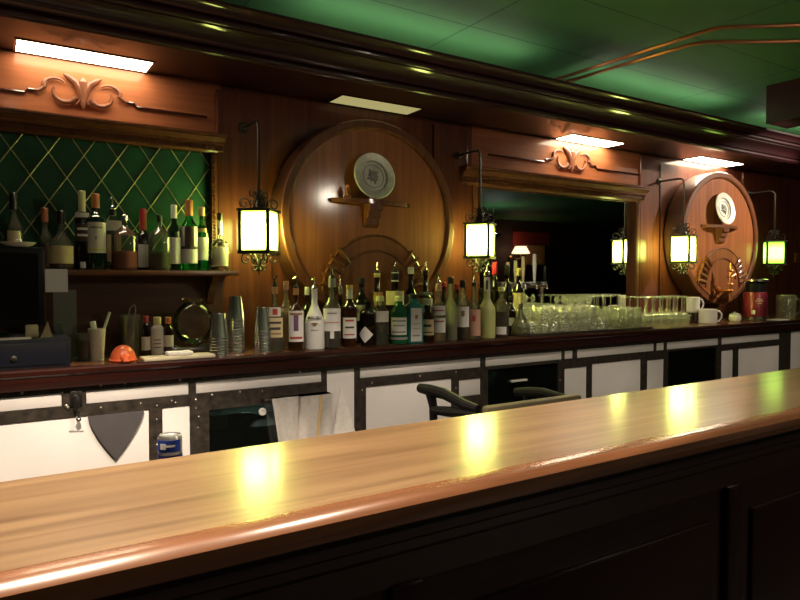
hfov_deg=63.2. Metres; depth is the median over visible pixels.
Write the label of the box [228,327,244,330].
plastic cup
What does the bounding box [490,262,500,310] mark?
wine bottle
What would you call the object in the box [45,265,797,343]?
wall
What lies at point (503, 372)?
base cabinet
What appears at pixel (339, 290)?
bottle
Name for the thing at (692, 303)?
coffee mug
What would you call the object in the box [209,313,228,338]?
plastic cup
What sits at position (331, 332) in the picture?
print
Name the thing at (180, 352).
folded cloth
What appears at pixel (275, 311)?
print
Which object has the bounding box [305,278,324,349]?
bottle
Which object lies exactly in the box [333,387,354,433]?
towel
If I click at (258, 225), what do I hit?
wall lantern
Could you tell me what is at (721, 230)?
shelf
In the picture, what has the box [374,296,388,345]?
bottle
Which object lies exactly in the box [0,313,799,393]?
countertop
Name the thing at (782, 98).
ceiling beam
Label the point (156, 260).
bottle
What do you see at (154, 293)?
shelf
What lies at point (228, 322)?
plastic cup
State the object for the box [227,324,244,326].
plastic cup
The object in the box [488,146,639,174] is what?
carved ornament
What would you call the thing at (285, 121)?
panelling
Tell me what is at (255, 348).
plastic cup
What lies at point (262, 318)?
plastic cup
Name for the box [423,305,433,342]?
bottle
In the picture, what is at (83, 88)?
carved ornament
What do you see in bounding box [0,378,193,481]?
base cabinet
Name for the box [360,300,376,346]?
bottle
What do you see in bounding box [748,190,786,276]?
wall lantern
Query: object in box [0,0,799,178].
cornice
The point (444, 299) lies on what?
bottle
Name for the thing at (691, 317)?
coffee mug
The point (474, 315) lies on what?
bottle
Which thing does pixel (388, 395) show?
storage cabinet
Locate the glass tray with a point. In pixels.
(589, 328)
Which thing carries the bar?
on the floor
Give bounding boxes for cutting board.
[139,352,214,361]
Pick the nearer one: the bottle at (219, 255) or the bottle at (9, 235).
the bottle at (9, 235)
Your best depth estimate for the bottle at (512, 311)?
4.02 m
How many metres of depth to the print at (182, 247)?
3.14 m
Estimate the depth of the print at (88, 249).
2.91 m
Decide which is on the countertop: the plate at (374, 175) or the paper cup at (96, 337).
the paper cup at (96, 337)
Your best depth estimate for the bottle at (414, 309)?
3.49 m
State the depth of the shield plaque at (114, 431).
2.70 m
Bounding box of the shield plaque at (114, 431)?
[88,410,143,458]
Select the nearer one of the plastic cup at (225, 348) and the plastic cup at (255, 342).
the plastic cup at (225, 348)
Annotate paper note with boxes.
[45,269,67,291]
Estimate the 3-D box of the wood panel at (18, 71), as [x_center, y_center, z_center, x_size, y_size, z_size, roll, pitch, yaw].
[-0.067,-0.971,4.000,4.718,0.350,0.060,-1,2,-33]
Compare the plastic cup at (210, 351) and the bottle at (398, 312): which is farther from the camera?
the bottle at (398, 312)
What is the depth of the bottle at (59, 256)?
2.85 m
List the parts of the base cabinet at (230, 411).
glass door, drawer, door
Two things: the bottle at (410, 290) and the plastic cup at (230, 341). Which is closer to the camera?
the plastic cup at (230, 341)
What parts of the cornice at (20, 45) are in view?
soffit light, canopy, soffit light, soffit light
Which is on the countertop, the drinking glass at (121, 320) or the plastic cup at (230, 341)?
the drinking glass at (121, 320)
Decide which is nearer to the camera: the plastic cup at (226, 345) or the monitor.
the monitor
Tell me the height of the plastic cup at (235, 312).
0.115 m
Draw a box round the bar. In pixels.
[0,368,799,599]
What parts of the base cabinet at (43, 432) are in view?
drawer, door, lever, drawer, door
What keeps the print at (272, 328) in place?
on the bottle at (277, 324)
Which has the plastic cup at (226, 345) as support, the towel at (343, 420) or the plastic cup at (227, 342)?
the plastic cup at (227, 342)
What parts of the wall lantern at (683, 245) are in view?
arm, glass pane, glass pane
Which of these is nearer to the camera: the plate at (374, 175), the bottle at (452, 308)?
the plate at (374, 175)
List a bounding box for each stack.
[0,337,30,339]
[767,319,789,320]
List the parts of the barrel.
arched door, door moulding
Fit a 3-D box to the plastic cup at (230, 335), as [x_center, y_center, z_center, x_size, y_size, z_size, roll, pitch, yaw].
[-0.775,0.115,3.071,0.088,0.115,0.087,-1,2,-33]
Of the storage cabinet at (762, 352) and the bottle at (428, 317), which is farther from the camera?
the storage cabinet at (762, 352)
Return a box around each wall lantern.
[236,119,280,274]
[454,150,496,275]
[656,165,697,308]
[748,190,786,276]
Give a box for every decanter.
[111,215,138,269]
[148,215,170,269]
[511,303,529,336]
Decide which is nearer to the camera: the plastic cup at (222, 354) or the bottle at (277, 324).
the plastic cup at (222, 354)
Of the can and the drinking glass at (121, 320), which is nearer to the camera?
the can
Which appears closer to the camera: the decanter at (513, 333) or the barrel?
the decanter at (513, 333)
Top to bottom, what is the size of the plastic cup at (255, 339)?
0.115 m
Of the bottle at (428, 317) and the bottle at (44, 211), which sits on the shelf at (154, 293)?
the bottle at (44, 211)
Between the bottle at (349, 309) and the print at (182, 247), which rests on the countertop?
the bottle at (349, 309)
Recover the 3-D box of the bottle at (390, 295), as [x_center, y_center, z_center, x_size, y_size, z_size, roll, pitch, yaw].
[-0.029,0.007,3.699,0.115,0.443,0.115,-1,2,-33]
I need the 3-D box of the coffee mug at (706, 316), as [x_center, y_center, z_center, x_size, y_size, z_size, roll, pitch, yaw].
[2.429,0.127,5.109,0.164,0.114,0.132,-1,2,-33]
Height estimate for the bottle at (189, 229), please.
0.344 m
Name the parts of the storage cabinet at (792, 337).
door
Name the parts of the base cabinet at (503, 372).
handle, glass door, drawer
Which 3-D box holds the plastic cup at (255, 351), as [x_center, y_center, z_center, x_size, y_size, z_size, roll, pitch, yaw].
[-0.649,0.191,3.082,0.088,0.115,0.087,-1,2,-33]
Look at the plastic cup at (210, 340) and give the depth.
2.92 m
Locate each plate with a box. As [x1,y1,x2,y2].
[354,153,394,198]
[716,193,734,224]
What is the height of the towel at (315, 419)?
0.333 m
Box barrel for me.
[664,172,757,303]
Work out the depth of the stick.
2.80 m
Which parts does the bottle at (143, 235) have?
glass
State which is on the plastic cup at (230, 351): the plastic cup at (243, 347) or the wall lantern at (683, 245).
the plastic cup at (243, 347)
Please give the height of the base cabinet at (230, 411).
1.054 m
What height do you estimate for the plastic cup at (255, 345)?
0.115 m
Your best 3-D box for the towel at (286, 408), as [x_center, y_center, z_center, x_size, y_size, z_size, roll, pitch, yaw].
[-0.531,0.623,3.084,0.173,0.331,0.046,-1,2,-33]
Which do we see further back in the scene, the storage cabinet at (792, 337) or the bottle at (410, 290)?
the storage cabinet at (792, 337)
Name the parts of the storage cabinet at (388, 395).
door, drawer, door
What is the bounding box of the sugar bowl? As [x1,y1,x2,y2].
[728,312,741,321]
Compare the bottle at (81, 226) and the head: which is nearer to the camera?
the bottle at (81, 226)
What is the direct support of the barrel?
attached to the wall
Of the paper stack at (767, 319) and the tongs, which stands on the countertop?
the paper stack at (767, 319)
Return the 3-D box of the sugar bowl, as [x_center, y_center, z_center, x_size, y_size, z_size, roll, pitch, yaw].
[2.743,0.136,5.322,0.096,0.084,0.096,-1,2,-33]
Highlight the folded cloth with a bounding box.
[165,350,192,355]
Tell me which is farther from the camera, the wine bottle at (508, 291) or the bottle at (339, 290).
the wine bottle at (508, 291)
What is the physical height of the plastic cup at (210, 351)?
0.115 m
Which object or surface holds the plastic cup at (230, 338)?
on the plastic cup at (230, 341)
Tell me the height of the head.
1.142 m
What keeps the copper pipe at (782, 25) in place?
attached to the ceiling
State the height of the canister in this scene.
0.350 m
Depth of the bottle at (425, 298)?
3.79 m
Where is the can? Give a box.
[157,432,182,458]
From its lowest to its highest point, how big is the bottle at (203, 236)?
0.314 m
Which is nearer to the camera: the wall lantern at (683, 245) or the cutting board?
the cutting board
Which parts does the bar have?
under moulding, panel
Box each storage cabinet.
[357,355,483,430]
[563,340,665,398]
[720,331,784,378]
[784,329,799,369]
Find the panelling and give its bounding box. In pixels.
[216,85,799,343]
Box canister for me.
[742,279,768,320]
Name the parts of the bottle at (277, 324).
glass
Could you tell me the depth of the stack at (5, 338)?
2.50 m
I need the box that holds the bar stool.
[416,383,580,420]
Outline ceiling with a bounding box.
[219,0,799,135]
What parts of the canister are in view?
lid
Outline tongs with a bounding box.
[125,304,136,348]
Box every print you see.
[88,249,105,250]
[181,246,197,248]
[184,226,193,245]
[271,327,280,329]
[273,309,277,314]
[294,315,298,330]
[330,331,333,338]
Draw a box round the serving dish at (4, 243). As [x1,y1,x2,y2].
[0,241,35,246]
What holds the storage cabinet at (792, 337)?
on the floor
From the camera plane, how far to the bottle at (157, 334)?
2.96 m
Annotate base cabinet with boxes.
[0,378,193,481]
[193,365,356,453]
[484,348,562,405]
[665,336,720,386]
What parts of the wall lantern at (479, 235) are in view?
arm, glass pane, glass pane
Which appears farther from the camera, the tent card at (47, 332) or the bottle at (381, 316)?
the bottle at (381, 316)
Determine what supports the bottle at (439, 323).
on the countertop
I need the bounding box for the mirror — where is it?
[460,165,651,327]
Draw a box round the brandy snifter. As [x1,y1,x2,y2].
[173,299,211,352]
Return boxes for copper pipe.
[554,23,799,79]
[565,39,799,81]
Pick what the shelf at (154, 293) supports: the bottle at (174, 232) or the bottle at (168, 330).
the bottle at (174, 232)
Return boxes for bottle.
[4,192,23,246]
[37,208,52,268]
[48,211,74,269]
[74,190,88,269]
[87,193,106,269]
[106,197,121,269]
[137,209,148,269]
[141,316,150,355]
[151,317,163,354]
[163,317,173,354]
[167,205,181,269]
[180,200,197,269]
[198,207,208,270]
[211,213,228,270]
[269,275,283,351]
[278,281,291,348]
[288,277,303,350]
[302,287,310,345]
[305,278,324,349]
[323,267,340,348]
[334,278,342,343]
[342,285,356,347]
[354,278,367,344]
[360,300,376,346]
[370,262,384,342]
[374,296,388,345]
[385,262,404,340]
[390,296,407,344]
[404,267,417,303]
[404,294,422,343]
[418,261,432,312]
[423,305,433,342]
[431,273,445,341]
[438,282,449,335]
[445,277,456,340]
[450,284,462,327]
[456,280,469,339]
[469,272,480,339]
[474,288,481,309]
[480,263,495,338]
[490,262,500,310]
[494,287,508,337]
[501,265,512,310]
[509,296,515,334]
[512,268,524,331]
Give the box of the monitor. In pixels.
[0,247,45,337]
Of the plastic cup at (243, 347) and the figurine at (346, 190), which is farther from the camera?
the figurine at (346, 190)
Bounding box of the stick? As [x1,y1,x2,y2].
[103,312,110,328]
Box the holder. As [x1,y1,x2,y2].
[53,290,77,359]
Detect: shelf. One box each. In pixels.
[0,269,238,352]
[328,198,409,227]
[700,224,736,243]
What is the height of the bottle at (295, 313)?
0.360 m
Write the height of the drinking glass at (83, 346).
0.115 m
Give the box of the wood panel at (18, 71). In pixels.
[0,49,639,184]
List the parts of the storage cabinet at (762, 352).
door, drawer, door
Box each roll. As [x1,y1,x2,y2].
[25,324,37,337]
[90,321,96,328]
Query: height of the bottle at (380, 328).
0.439 m
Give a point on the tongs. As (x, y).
(132, 305)
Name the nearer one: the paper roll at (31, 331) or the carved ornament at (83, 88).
the paper roll at (31, 331)
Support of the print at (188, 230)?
on the bottle at (189, 229)
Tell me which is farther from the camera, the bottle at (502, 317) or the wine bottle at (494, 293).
the wine bottle at (494, 293)
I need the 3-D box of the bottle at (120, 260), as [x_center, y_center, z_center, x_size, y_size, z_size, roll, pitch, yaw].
[-1.277,-0.267,3.016,0.116,0.255,0.116,-1,2,-33]
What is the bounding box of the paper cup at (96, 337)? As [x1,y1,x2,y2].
[88,328,105,360]
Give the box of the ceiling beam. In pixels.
[766,78,799,128]
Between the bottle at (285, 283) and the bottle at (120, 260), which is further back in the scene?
the bottle at (285, 283)
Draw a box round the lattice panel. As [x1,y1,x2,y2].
[0,106,227,267]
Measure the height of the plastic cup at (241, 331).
0.115 m
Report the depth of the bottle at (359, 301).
3.44 m
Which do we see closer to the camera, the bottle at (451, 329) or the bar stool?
the bar stool
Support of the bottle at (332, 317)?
on the countertop
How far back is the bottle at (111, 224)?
3.05 m
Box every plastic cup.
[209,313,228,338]
[209,338,228,341]
[209,341,228,344]
[209,344,228,347]
[209,347,228,350]
[209,350,228,353]
[215,353,228,356]
[226,296,244,320]
[227,320,244,323]
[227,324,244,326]
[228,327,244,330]
[228,330,245,333]
[228,333,245,336]
[229,337,244,340]
[229,340,244,343]
[229,343,245,346]
[229,346,245,349]
[229,350,245,353]
[254,307,270,331]
[254,332,270,334]
[254,335,270,337]
[254,338,271,340]
[254,340,271,343]
[254,343,271,346]
[254,347,272,349]
[254,350,272,352]
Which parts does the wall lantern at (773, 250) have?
glass pane, arm, glass pane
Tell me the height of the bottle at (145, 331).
0.180 m
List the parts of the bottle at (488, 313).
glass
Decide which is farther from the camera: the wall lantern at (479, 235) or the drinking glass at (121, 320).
the wall lantern at (479, 235)
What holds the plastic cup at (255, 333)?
on the plastic cup at (255, 336)
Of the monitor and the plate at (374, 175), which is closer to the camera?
the monitor
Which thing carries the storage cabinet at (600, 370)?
on the floor
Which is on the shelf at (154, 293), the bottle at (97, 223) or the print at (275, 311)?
the bottle at (97, 223)
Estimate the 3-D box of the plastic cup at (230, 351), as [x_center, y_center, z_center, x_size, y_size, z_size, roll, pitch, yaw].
[-0.775,0.191,3.073,0.088,0.115,0.087,-1,2,-33]
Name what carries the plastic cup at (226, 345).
on the plastic cup at (225, 348)
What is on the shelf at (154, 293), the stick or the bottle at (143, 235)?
the bottle at (143, 235)
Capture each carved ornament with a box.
[0,73,206,117]
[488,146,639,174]
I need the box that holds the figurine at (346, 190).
[344,185,350,197]
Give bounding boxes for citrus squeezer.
[109,345,136,362]
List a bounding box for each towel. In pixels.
[271,395,300,441]
[296,391,331,438]
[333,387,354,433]
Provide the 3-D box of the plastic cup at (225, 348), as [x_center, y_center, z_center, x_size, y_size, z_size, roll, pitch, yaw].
[-0.822,0.169,2.953,0.088,0.115,0.087,-1,2,-33]
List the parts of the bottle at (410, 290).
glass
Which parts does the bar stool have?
armrest, backrest, armrest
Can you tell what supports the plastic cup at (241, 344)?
on the plastic cup at (243, 347)
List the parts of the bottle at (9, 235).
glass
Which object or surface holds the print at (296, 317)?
on the bottle at (295, 313)
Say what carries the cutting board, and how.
on the countertop
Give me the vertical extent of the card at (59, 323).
0.165 m
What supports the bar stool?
on the floor
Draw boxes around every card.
[41,322,52,336]
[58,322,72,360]
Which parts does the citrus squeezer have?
spout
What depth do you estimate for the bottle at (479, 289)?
4.02 m
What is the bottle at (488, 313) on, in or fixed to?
on the countertop
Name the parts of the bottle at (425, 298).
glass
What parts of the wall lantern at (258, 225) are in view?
arm, glass pane, glass pane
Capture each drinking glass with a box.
[76,333,89,360]
[119,314,139,354]
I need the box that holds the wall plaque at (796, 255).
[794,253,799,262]
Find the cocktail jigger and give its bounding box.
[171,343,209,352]
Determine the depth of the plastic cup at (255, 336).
3.04 m
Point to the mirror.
(574, 242)
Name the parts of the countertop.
drawer, cash drawer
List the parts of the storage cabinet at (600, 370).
drawer, door, drawer, door, door, drawer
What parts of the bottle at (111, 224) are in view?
pour spout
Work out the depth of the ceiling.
3.93 m
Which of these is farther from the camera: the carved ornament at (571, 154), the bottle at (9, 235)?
the carved ornament at (571, 154)
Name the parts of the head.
door moulding, arched door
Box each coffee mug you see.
[686,297,703,312]
[686,312,697,322]
[698,309,721,323]
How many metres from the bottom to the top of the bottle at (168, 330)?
0.173 m
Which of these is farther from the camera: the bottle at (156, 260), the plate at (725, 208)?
the plate at (725, 208)
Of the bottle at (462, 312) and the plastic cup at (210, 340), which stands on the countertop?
the bottle at (462, 312)
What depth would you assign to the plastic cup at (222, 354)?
2.92 m
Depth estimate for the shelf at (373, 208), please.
3.66 m
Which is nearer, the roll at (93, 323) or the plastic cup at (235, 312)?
the roll at (93, 323)
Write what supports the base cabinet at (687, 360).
on the floor
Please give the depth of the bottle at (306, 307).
3.39 m
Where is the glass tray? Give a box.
[517,324,652,336]
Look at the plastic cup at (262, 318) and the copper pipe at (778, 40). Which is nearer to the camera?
the plastic cup at (262, 318)
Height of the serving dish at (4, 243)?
0.020 m
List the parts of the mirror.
glass, bead trim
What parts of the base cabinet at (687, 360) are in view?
glass door, drawer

